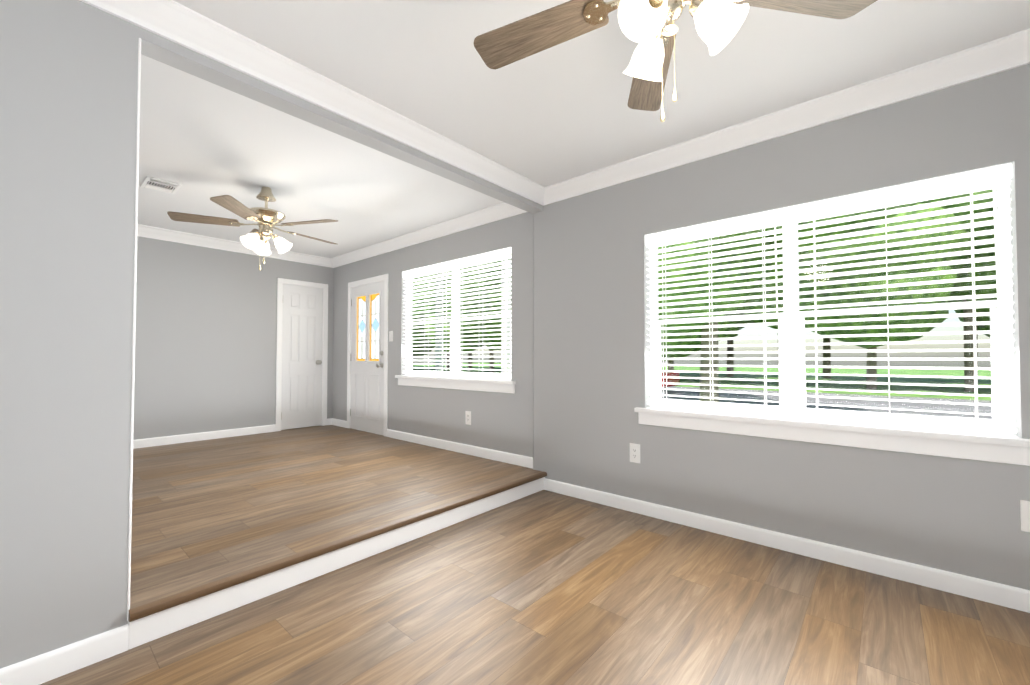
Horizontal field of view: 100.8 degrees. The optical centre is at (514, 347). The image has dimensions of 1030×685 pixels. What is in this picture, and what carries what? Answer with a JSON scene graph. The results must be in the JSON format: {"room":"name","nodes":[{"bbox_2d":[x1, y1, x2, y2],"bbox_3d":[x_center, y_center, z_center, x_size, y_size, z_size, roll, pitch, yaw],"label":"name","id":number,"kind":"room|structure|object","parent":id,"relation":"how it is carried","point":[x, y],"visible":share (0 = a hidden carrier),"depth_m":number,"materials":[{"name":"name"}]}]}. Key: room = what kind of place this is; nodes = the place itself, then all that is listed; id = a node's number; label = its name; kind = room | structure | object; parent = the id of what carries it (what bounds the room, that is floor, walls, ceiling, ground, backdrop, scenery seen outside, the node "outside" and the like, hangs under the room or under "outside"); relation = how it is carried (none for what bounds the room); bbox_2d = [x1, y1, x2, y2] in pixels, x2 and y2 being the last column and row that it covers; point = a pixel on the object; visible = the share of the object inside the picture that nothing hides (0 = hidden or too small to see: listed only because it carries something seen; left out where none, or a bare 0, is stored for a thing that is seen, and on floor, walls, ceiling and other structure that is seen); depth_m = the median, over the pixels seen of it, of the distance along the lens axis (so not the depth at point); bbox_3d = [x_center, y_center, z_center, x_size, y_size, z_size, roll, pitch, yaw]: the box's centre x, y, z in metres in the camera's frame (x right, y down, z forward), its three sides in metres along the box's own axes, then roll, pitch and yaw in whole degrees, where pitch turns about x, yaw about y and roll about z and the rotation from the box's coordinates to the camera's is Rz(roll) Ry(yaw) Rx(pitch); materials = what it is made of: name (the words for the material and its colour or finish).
{"room":"empty living room","nodes":[
{"label":"empty living room","id":0,"kind":"room"},
{"bbox_2d":[133,236,333,439],"bbox_3d":[-3.775,0.018,4.680,0.160,2.560,3.555,-1,-2,41],"label":"wall","id":1,"kind":"structure","parent":0,"point":[205,339],"depth_m":4.86,"materials":[{"name":"grey paint"}]},
{"bbox_2d":[133,424,275,448],"bbox_3d":[-3.888,0.987,4.395,0.014,0.090,2.630,-1,-2,41],"label":"baseboard","id":2,"kind":"structure","parent":1,"relation":"attached to","point":[164,440],"depth_m":4.78,"materials":[{"name":"white wood"}]},
{"bbox_2d":[137,224,328,266],"bbox_3d":[-3.631,-1.208,4.684,0.088,0.108,3.210,-1,-2,41],"label":"crown molding","id":3,"kind":"structure","parent":1,"relation":"attached to","point":[146,231],"depth_m":4.90,"materials":[{"name":"white wood"}]},
{"bbox_2d":[275,278,327,430],"bbox_3d":[-2.870,0.086,5.707,0.176,1.950,0.655,-1,-2,41],"label":"door frame","id":4,"kind":"structure","parent":1,"relation":"attached to","point":[281,282],"depth_m":5.54,"materials":[{"name":"white wood"}]},
{"bbox_2d":[281,284,322,429],"bbox_3d":[-2.805,0.113,5.648,0.110,1.878,0.530,-1,-2,41],"label":"closet door","id":5,"kind":"structure","parent":1,"relation":"in","point":[302,345],"depth_m":5.65,"materials":[{"name":"white wood"}]},
{"bbox_2d":[0,0,542,668],"bbox_3d":[-0.964,-0.037,2.218,0.110,2.560,3.525,-1,-2,41],"label":"wall","id":6,"kind":"structure","parent":0,"point":[68,102],"depth_m":1.48,"materials":[{"name":"grey paint"}]},
{"bbox_2d":[0,624,128,684],"bbox_3d":[-1.686,1.057,1.268,0.014,0.090,0.800,-1,-2,41],"label":"baseboard","id":7,"kind":"structure","parent":6,"relation":"attached to","point":[52,664],"depth_m":1.44,"materials":[{"name":"white wood"}]},
{"bbox_2d":[127,38,140,620],"bbox_3d":[-1.470,-0.085,1.636,0.116,2.190,0.008,-1,-2,41],"label":"trim","id":8,"kind":"structure","parent":6,"relation":"attached to","point":[134,327],"depth_m":1.60,"materials":[{"name":"white wood"}]},
{"bbox_2d":[80,0,547,205],"bbox_3d":[-0.836,-1.263,2.241,0.088,0.108,3.365,-1,-2,41],"label":"crown molding","id":9,"kind":"structure","parent":6,"relation":"attached to","point":[178,23],"depth_m":2.02,"materials":[{"name":"white wood"}]},
{"bbox_2d":[128,477,544,649],"bbox_3d":[-0.593,1.077,2.527,0.015,0.105,2.535,-1,-2,41],"label":"trim","id":10,"kind":"structure","parent":6,"relation":"attached to","point":[149,628],"depth_m":2.02,"materials":[{"name":"white wood"}]},
{"bbox_2d":[497,202,521,213],"bbox_3d":[-0.978,-1.260,2.380,0.088,0.108,3.210,-1,-2,41],"label":"crown molding","id":11,"kind":"structure","parent":6,"relation":"attached to","point":[511,207],"depth_m":3.74,"materials":[{"name":"white wood"}]},
{"bbox_2d":[533,360,533,458],"bbox_3d":[0.152,-0.132,3.585,0.007,2.110,0.006,-1,-2,41],"label":"trim","id":12,"kind":"structure","parent":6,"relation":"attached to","point":[533,409],"depth_m":3.57,"materials":[{"name":"grey paint"}]},
{"bbox_2d":[130,425,542,608],"bbox_3d":[-2.321,1.142,3.497,3.872,0.260,3.715,-1,-2,41],"label":"floor","id":13,"kind":"structure","parent":0,"point":[206,511],"depth_m":2.93,"materials":[{"name":"brown wood"}]},
{"bbox_2d":[128,471,546,621],"bbox_3d":[-0.584,1.007,2.520,0.037,0.038,2.535,-1,-2,41],"label":"step","id":14,"kind":"structure","parent":13,"relation":"attached to","point":[150,608],"depth_m":2.01,"materials":[{"name":"brown wood"}]},
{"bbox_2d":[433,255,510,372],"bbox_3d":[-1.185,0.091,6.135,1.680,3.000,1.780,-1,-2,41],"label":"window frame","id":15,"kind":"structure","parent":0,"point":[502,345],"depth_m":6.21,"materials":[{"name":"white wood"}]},
{"bbox_2d":[40,490,1029,684],"bbox_3d":[0.451,1.157,1.068,3.498,0.120,3.685,-1,-2,41],"label":"floor","id":16,"kind":"structure","parent":0,"point":[543,587],"depth_m":1.73,"materials":[{"name":"brown wood"}]},
{"bbox_2d":[138,0,1029,257],"bbox_3d":[-1.265,-1.368,2.636,8.070,0.120,3.715,-1,-2,41],"label":"ceiling","id":17,"kind":"structure","parent":0,"point":[561,112],"depth_m":2.23,"materials":[{"name":"white paint"}]},
{"bbox_2d":[140,176,181,193],"bbox_3d":[-2.800,-1.285,3.375,0.285,0.012,0.215,-1,-2,41],"label":"ceiling vent","id":18,"kind":"object","parent":17,"relation":"in","point":[157,184],"visible":1,"depth_m":3.36,"materials":[{"name":"white metal"}]},
{"bbox_2d":[167,187,337,269],"bbox_3d":[-2.009,-0.951,3.464,1.206,0.678,1.212,-1,-2,41],"label":"fan","id":19,"kind":"object","parent":17,"relation":"hanging from","point":[267,219],"visible":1,"depth_m":3.34,"materials":[{"name":"polished brass"},{"name":"wood"},{"name":"frosted white glass"}]},
{"bbox_2d":[474,0,876,121],"bbox_3d":[0.403,-1.002,1.183,1.219,0.678,1.194,-1,-2,41],"label":"fan","id":20,"kind":"object","parent":17,"relation":"hanging from","point":[718,23],"visible":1,"depth_m":1.29,"materials":[{"name":"wood"},{"name":"brass"},{"name":"frosted glass"}]},
{"bbox_2d":[332,64,1029,589],"bbox_3d":[0.145,-0.004,3.695,7.370,2.560,0.160,-1,-2,41],"label":"wall","id":21,"kind":"structure","parent":0,"point":[591,302],"depth_m":2.64,"materials":[{"name":"grey paint"}]},
{"bbox_2d":[327,418,346,427],"bbox_3d":[-2.412,1.018,5.775,0.432,0.090,0.080,-1,-2,41],"label":"baseboard","id":22,"kind":"structure","parent":21,"relation":"attached to","point":[337,422],"depth_m":5.82,"materials":[{"name":"white wood"}]},
{"bbox_2d":[350,281,383,433],"bbox_3d":[-1.873,0.116,5.362,0.813,1.850,0.115,-1,-2,41],"label":"front door","id":23,"kind":"structure","parent":21,"relation":"in","point":[367,365],"depth_m":5.37,"materials":[{"name":"white wood"}]},
{"bbox_2d":[347,274,388,436],"bbox_3d":[-1.826,0.089,5.415,0.949,1.932,0.146,-1,-2,41],"label":"door frame","id":24,"kind":"structure","parent":21,"relation":"attached to","point":[384,278],"depth_m":5.24,"materials":[{"name":"white wood"}]},
{"bbox_2d":[389,331,392,341],"bbox_3d":[-1.463,-0.139,5.019,0.076,0.124,0.016,-1,-2,41],"label":"light switch","id":25,"kind":"object","parent":21,"relation":"attached to","point":[390,335],"visible":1,"depth_m":5.01,"materials":[{"name":"white plastic"}]},
{"bbox_2d":[329,205,526,267],"bbox_3d":[-1.218,-1.206,4.782,3.602,0.108,0.088,-1,-2,41],"label":"crown molding","id":26,"kind":"structure","parent":21,"relation":"attached to","point":[500,211],"depth_m":4.50,"materials":[{"name":"white wood"}]},
{"bbox_2d":[395,375,515,393],"bbox_3d":[-0.665,0.356,4.330,1.800,0.112,0.098,-1,-2,41],"label":"window sill","id":27,"kind":"structure","parent":21,"relation":"attached to","point":[493,385],"depth_m":4.18,"materials":[{"name":"white wood"}]},
{"bbox_2d":[402,247,510,379],"bbox_3d":[-0.628,-0.290,4.387,1.684,1.207,0.120,-1,-2,41],"label":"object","id":28,"kind":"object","parent":21,"relation":"in","point":[455,324],"depth_m":4.34,"materials":[{"name":"white plastic"}]},
{"bbox_2d":[402,261,452,375],"bbox_3d":[-0.961,-0.298,4.644,0.833,1.171,0.070,-1,-2,41],"label":"blind","id":29,"kind":"object","parent":28,"relation":"attached to","point":[409,274],"depth_m":4.63,"materials":[{"name":"plastic"}]},
{"bbox_2d":[450,247,510,377],"bbox_3d":[-0.328,-0.311,4.093,0.833,1.171,0.070,-1,-2,41],"label":"blind","id":30,"kind":"object","parent":28,"relation":"attached to","point":[456,328],"depth_m":4.11,"materials":[{"name":"plastic"}]},
{"bbox_2d":[387,429,532,468],"bbox_3d":[-0.672,0.985,4.307,2.219,0.090,0.014,-1,-2,41],"label":"baseboard","id":31,"kind":"structure","parent":21,"relation":"attached to","point":[510,458],"depth_m":4.13,"materials":[{"name":"white wood"}]},
{"bbox_2d":[465,411,470,424],"bbox_3d":[-0.453,0.676,4.128,0.080,0.132,0.009,-1,-2,41],"label":"electrical outlet","id":32,"kind":"object","parent":21,"relation":"attached to","point":[467,417],"visible":1,"depth_m":4.12,"materials":[{"name":"white plastic"}]},
{"bbox_2d":[630,443,639,462],"bbox_3d":[0.834,0.732,2.968,0.080,0.132,0.009,-1,-2,41],"label":"electrical outlet","id":33,"kind":"object","parent":21,"relation":"attached to","point":[634,453],"visible":1,"depth_m":2.96,"materials":[{"name":"white plastic"}]},
{"bbox_2d":[544,478,1029,612],"bbox_3d":[1.483,1.082,2.393,3.294,0.090,0.014,-1,-2,41],"label":"baseboard","id":34,"kind":"structure","parent":21,"relation":"attached to","point":[1012,597],"depth_m":2.25,"materials":[{"name":"white wood"}]},
{"bbox_2d":[544,28,1029,203],"bbox_3d":[1.468,-1.259,2.409,3.150,0.108,0.088,-1,-2,41],"label":"crown molding","id":35,"kind":"structure","parent":21,"relation":"attached to","point":[1011,51],"depth_m":2.26,"materials":[{"name":"white wood"}]},
{"bbox_2d":[634,407,1029,465],"bbox_3d":[1.543,0.455,2.390,1.803,0.112,0.128,-1,-2,41],"label":"window sill","id":36,"kind":"structure","parent":21,"relation":"attached to","point":[1007,449],"depth_m":2.17,"materials":[{"name":"white wood"}]},
{"bbox_2d":[649,179,1016,435],"bbox_3d":[1.607,-0.192,2.478,1.687,1.209,0.065,-1,-2,41],"label":"window","id":37,"kind":"structure","parent":21,"relation":"in","point":[1001,410],"depth_m":2.34,"materials":[{"name":"white plastic"}]},
{"bbox_2d":[645,208,789,414],"bbox_3d":[1.236,-0.201,2.692,0.834,1.173,0.070,-1,-2,41],"label":"window blind","id":38,"kind":"object","parent":37,"relation":"attached to","point":[757,219],"visible":0.9,"depth_m":2.65,"materials":[{"name":"plastic"}]},
{"bbox_2d":[787,163,1017,432],"bbox_3d":[1.871,-0.213,2.141,0.834,1.173,0.070,-1,-2,41],"label":"window blind","id":39,"kind":"object","parent":37,"relation":"attached to","point":[994,174],"visible":0.92,"depth_m":2.08,"materials":[{"name":"plastic"}]},
{"bbox_2d":[1020,500,1029,531],"bbox_3d":[2.187,0.713,1.793,0.080,0.132,0.009,-1,-2,41],"label":"electrical outlet","id":40,"kind":"object","parent":21,"relation":"attached to","point":[1025,514],"visible":1,"depth_m":1.81,"materials":[{"name":"white plastic"}]},
{"label":"outside","id":41,"kind":"structure","parent":0,"visible":0},
{"bbox_2d":[413,363,991,399],"bbox_3d":[5.398,2.234,28.064,150.000,0.300,130.000,-1,-2,41],"label":"lawn","id":42,"kind":"structure","parent":41,"point":[944,372],"depth_m":27.08,"materials":[{"name":"green plant"}]},
{"bbox_2d":[412,317,424,344],"bbox_3d":[-10.412,-3.772,41.330,10.259,12.310,9.356,-1,-2,41],"label":"tree","id":43,"kind":"object","parent":42,"relation":"on","point":[420,336],"depth_m":37.92,"materials":[{"name":"green plant"}]},
{"bbox_2d":[412,315,430,369],"bbox_3d":[-9.705,-4.609,38.224,9.549,13.847,10.716,-1,-2,41],"label":"tree","id":44,"kind":"object","parent":42,"relation":"on","point":[424,343],"depth_m":41.25,"materials":[{"name":"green plant"}]},
{"bbox_2d":[413,344,433,355],"bbox_3d":[-14.440,-3.100,49.761,11.669,11.350,9.577,-1,-2,41],"label":"tree","id":45,"kind":"object","parent":42,"relation":"on","point":[417,347],"depth_m":48.83,"materials":[{"name":"green plant"}]},
{"bbox_2d":[446,353,449,367],"bbox_3d":[-8.933,-4.217,54.201,14.313,13.775,12.785,-1,-2,41],"label":"tree","id":46,"kind":"object","parent":42,"relation":"on","point":[448,362],"depth_m":54.94,"materials":[{"name":"green plant"}]},
{"bbox_2d":[423,315,484,371],"bbox_3d":[-5.259,-3.660,39.277,8.236,11.996,8.054,-1,-2,41],"label":"tree","id":47,"kind":"object","parent":42,"relation":"on","point":[462,342],"depth_m":36.94,"materials":[{"name":"green plant"}]},
{"bbox_2d":[412,265,500,315],"bbox_3d":[-4.927,-3.264,18.806,8.904,10.282,7.512,-1,-2,41],"label":"tree","id":48,"kind":"object","parent":42,"relation":"on","point":[471,304],"depth_m":17.72,"materials":[{"name":"green plant"}]},
{"bbox_2d":[468,353,471,368],"bbox_3d":[-5.985,-4.508,49.419,8.345,14.150,9.336,-1,-2,41],"label":"tree","id":49,"kind":"object","parent":42,"relation":"on","point":[469,362],"depth_m":49.14,"materials":[{"name":"green plant"}]},
{"bbox_2d":[445,312,500,372],"bbox_3d":[-1.825,-4.700,36.217,10.893,13.943,10.808,-1,-2,41],"label":"tree","id":50,"kind":"object","parent":42,"relation":"on","point":[486,341],"depth_m":35.26,"materials":[{"name":"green plant"}]},
{"bbox_2d":[464,278,500,328],"bbox_3d":[-1.898,-3.592,33.072,9.716,11.586,9.482,-1,-2,41],"label":"tree","id":51,"kind":"object","parent":42,"relation":"on","point":[492,323],"depth_m":30.30,"materials":[{"name":"green plant"}]},
{"bbox_2d":[486,279,500,298],"bbox_3d":[2.807,-3.818,32.042,11.607,11.995,10.367,-1,-2,41],"label":"tree","id":52,"kind":"object","parent":42,"relation":"on","point":[495,292],"depth_m":29.46,"materials":[{"name":"green plant"}]},
{"bbox_2d":[668,360,673,370],"bbox_3d":[13.997,-4.443,37.084,12.078,13.472,12.293,-1,-2,41],"label":"tree","id":53,"kind":"object","parent":42,"relation":"on","point":[670,362],"depth_m":36.80,"materials":[{"name":"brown plant"}]},
{"bbox_2d":[661,309,737,360],"bbox_3d":[9.030,-3.880,27.416,10.345,11.900,8.933,-1,-2,41],"label":"tree","id":54,"kind":"object","parent":42,"relation":"on","point":[697,349],"depth_m":23.43,"materials":[{"name":"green plant"}]},
{"bbox_2d":[726,337,733,376],"bbox_3d":[16.908,-5.598,31.703,9.934,15.531,10.199,-1,-2,41],"label":"tree","id":55,"kind":"object","parent":42,"relation":"on","point":[730,355],"depth_m":32.53,"materials":[{"name":"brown plant"}]},
{"bbox_2d":[738,310,756,330],"bbox_3d":[12.645,-4.547,26.244,8.197,13.190,9.302,-1,-2,41],"label":"tree","id":56,"kind":"object","parent":42,"relation":"on","point":[745,322],"depth_m":24.40,"materials":[{"name":"green plant"}]},
{"bbox_2d":[738,245,804,384],"bbox_3d":[13.281,-4.183,22.034,9.077,12.268,7.803,-1,-2,41],"label":"tree","id":57,"kind":"object","parent":42,"relation":"on","point":[768,306],"depth_m":20.89,"materials":[{"name":"green plant"}]},
{"bbox_2d":[658,202,918,401],"bbox_3d":[5.911,-3.776,11.366,8.596,10.975,8.055,-1,-2,41],"label":"tree","id":58,"kind":"object","parent":42,"relation":"on","point":[709,375],"depth_m":10.12,"materials":[{"name":"green plant"}]},
{"bbox_2d":[823,338,830,377],"bbox_3d":[22.175,-5.117,29.605,8.904,14.472,8.362,-1,-2,41],"label":"tree","id":59,"kind":"object","parent":42,"relation":"on","point":[827,355],"depth_m":29.81,"materials":[{"name":"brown plant"}]},
{"bbox_2d":[774,194,974,389],"bbox_3d":[16.888,-3.571,19.889,7.952,10.954,10.640,-1,-2,41],"label":"tree","id":60,"kind":"object","parent":42,"relation":"on","point":[890,322],"depth_m":16.60,"materials":[{"name":"green plant"}]},
{"bbox_2d":[945,189,996,391],"bbox_3d":[20.061,-5.610,17.898,8.390,14.934,7.910,-1,-2,41],"label":"tree","id":61,"kind":"object","parent":42,"relation":"on","point":[970,318],"depth_m":17.22,"materials":[{"name":"green plant"}]},
{"bbox_2d":[954,309,989,381],"bbox_3d":[26.156,-5.182,24.423,11.957,14.378,12.197,-1,-2,41],"label":"tree","id":62,"kind":"object","parent":42,"relation":"on","point":[978,328],"depth_m":24.55,"materials":[{"name":"green plant"}]},
{"bbox_2d":[662,386,991,418],"bbox_3d":[0.971,1.959,22.974,150.000,0.020,6.500,-1,-2,41],"label":"street","id":63,"kind":"structure","parent":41,"point":[901,404],"depth_m":13.62,"materials":[{"name":"grey asphalt"}]},
{"bbox_2d":[662,372,679,390],"bbox_3d":[4.530,1.168,18.243,4.400,1.350,1.800,-1,-2,41],"label":"car","id":64,"kind":"object","parent":63,"relation":"on","point":[674,374],"depth_m":16.82,"materials":[{"name":"red paint"}]},
{"bbox_2d":[943,416,991,419],"bbox_3d":[-5.028,1.574,16.075,150.000,0.480,11.795,-1,-2,41],"label":"ground","id":65,"kind":"structure","parent":41,"point":[967,417],"depth_m":10.13,"materials":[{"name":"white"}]}
]}

